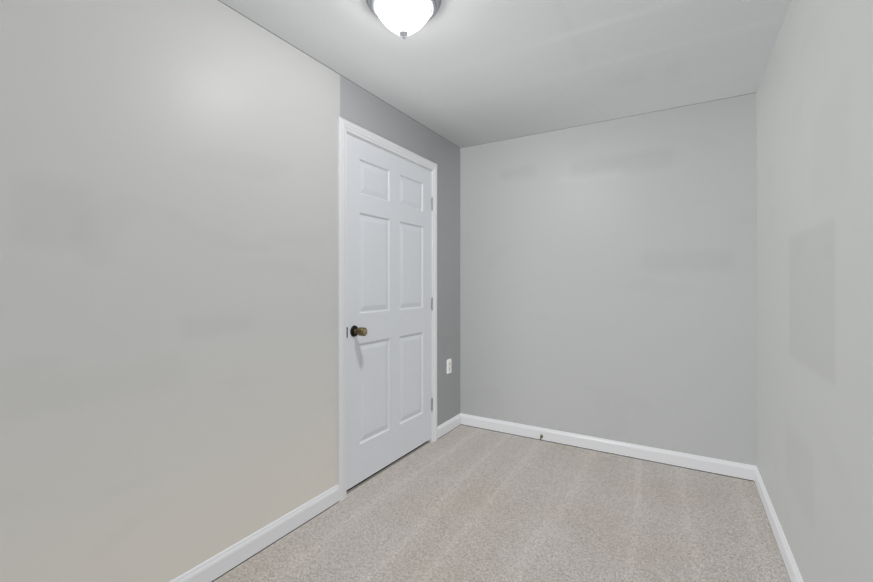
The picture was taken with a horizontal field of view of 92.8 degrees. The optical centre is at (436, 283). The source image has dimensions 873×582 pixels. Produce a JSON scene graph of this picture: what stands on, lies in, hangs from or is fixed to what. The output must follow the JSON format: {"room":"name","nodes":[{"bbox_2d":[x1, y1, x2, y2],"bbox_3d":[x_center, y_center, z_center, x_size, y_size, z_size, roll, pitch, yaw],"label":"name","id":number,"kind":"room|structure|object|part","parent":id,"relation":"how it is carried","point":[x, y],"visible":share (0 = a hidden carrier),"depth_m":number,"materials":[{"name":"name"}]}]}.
{"room":"empty room","nodes":[
{"label":"empty room","id":0,"kind":"room"},
{"bbox_2d":[0,0,459,581],"bbox_3d":[-0.774,0.018,1.996,0.120,2.340,3.627,0,0,31],"label":"wall","id":1,"kind":"structure","parent":0,"point":[168,290],"depth_m":1.52,"materials":[{"name":"paint"}]},
{"bbox_2d":[170,484,338,581],"bbox_3d":[-1.089,1.142,1.334,0.013,0.092,2.171,0,0,31],"label":"baseboard","id":2,"kind":"structure","parent":1,"relation":"attached to","point":[219,565],"depth_m":1.84,"materials":[{"name":"white paint"}]},
{"bbox_2d":[338,116,436,501],"bbox_3d":[-0.316,0.139,2.753,0.136,2.101,1.055,0,0,31],"label":"door frame","id":3,"kind":"structure","parent":1,"relation":"attached to","point":[345,126],"depth_m":2.31,"materials":[{"name":"white paint"}]},
{"bbox_2d":[346,134,432,490],"bbox_3d":[-0.248,0.160,2.713,0.126,2.005,0.930,0,0,31],"label":"door","id":4,"kind":"structure","parent":1,"relation":"in","point":[388,414],"depth_m":2.65,"materials":[{"name":"white paint"}]},
{"bbox_3d":[-0.457,0.273,2.357,0.122,0.065,0.104,0,0,31],"label":"knob","id":5,"kind":"part","parent":4,"relation":"part of","materials":[{"name":"gold metal"}]},
{"bbox_3d":[-0.038,0.153,3.123,0.024,1.605,0.012,0,0,31],"label":"door hinges","id":6,"kind":"part","parent":4,"relation":"part of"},
{"bbox_2d":[447,359,450,373],"bbox_3d":[0.103,0.666,3.349,0.008,0.114,0.070,0,0,31],"label":"electrical outlet","id":7,"kind":"object","parent":1,"relation":"attached to","point":[448,366],"visible":1,"depth_m":3.34,"materials":[{"name":"white plastic"}]},
{"bbox_2d":[437,413,461,438],"bbox_3d":[0.098,1.144,3.336,0.013,0.092,0.374,0,0,31],"label":"baseboard","id":8,"kind":"structure","parent":1,"relation":"attached to","point":[456,421],"depth_m":3.33,"materials":[{"name":"white paint"}]},
{"bbox_2d":[346,441,427,491],"bbox_3d":[-0.335,1.189,2.763,0.092,0.002,0.923,0,0,31],"label":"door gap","id":9,"kind":"structure","parent":0,"point":[385,467],"depth_m":2.68,"materials":[{"name":"black"}]},
{"bbox_2d":[213,425,789,581],"bbox_3d":[-0.067,1.238,1.575,2.724,0.100,3.867,0,0,31],"label":"floor","id":10,"kind":"structure","parent":0,"point":[462,503],"depth_m":2.04,"materials":[{"name":"beige carpet"}]},
{"bbox_2d":[220,0,790,147],"bbox_3d":[0.139,-1.202,1.456,2.244,0.100,3.867,0,0,31],"label":"ceiling","id":11,"kind":"structure","parent":0,"point":[462,73],"depth_m":2.09,"materials":[{"name":"paint"}]},
{"bbox_2d":[366,0,440,39],"bbox_3d":[-0.133,-1.070,1.683,0.307,0.164,0.307,0,0,31],"label":"flush-mount light","id":12,"kind":"object","parent":11,"relation":"hanging from","point":[403,18],"visible":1,"depth_m":1.64,"materials":[{"name":"frosted glass"},{"name":"brushed nickel"}]},
{"bbox_2d":[218,0,755,147],"bbox_3d":[0.139,-1.151,1.456,2.004,0.002,3.627,0,0,31],"label":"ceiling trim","id":13,"kind":"structure","parent":11,"relation":"attached to","point":[425,126],"depth_m":2.60,"materials":[{"name":"grey paint"}]},
{"bbox_2d":[460,93,756,465],"bbox_3d":[1.095,0.020,3.066,2.244,2.340,0.120,0,0,31],"label":"wall","id":14,"kind":"structure","parent":0,"point":[608,280],"depth_m":2.89,"materials":[{"name":"paint"}]},
{"bbox_2d":[462,414,749,480],"bbox_3d":[1.050,1.144,3.013,1.980,0.092,0.013,0,0,31],"label":"baseboard","id":15,"kind":"structure","parent":14,"relation":"attached to","point":[673,458],"depth_m":2.88,"materials":[{"name":"white paint"}]},
{"bbox_2d":[756,0,872,581],"bbox_3d":[1.053,0.017,0.913,0.120,2.340,3.627,0,0,31],"label":"wall","id":16,"kind":"structure","parent":0,"point":[814,209],"depth_m":1.36,"materials":[{"name":"paint"}]},
{"bbox_2d":[750,465,802,581],"bbox_3d":[0.996,1.141,0.945,0.013,0.092,3.627,0,0,31],"label":"baseboard","id":17,"kind":"structure","parent":16,"relation":"attached to","point":[791,567],"depth_m":1.90,"materials":[{"name":"white paint"}]}
]}

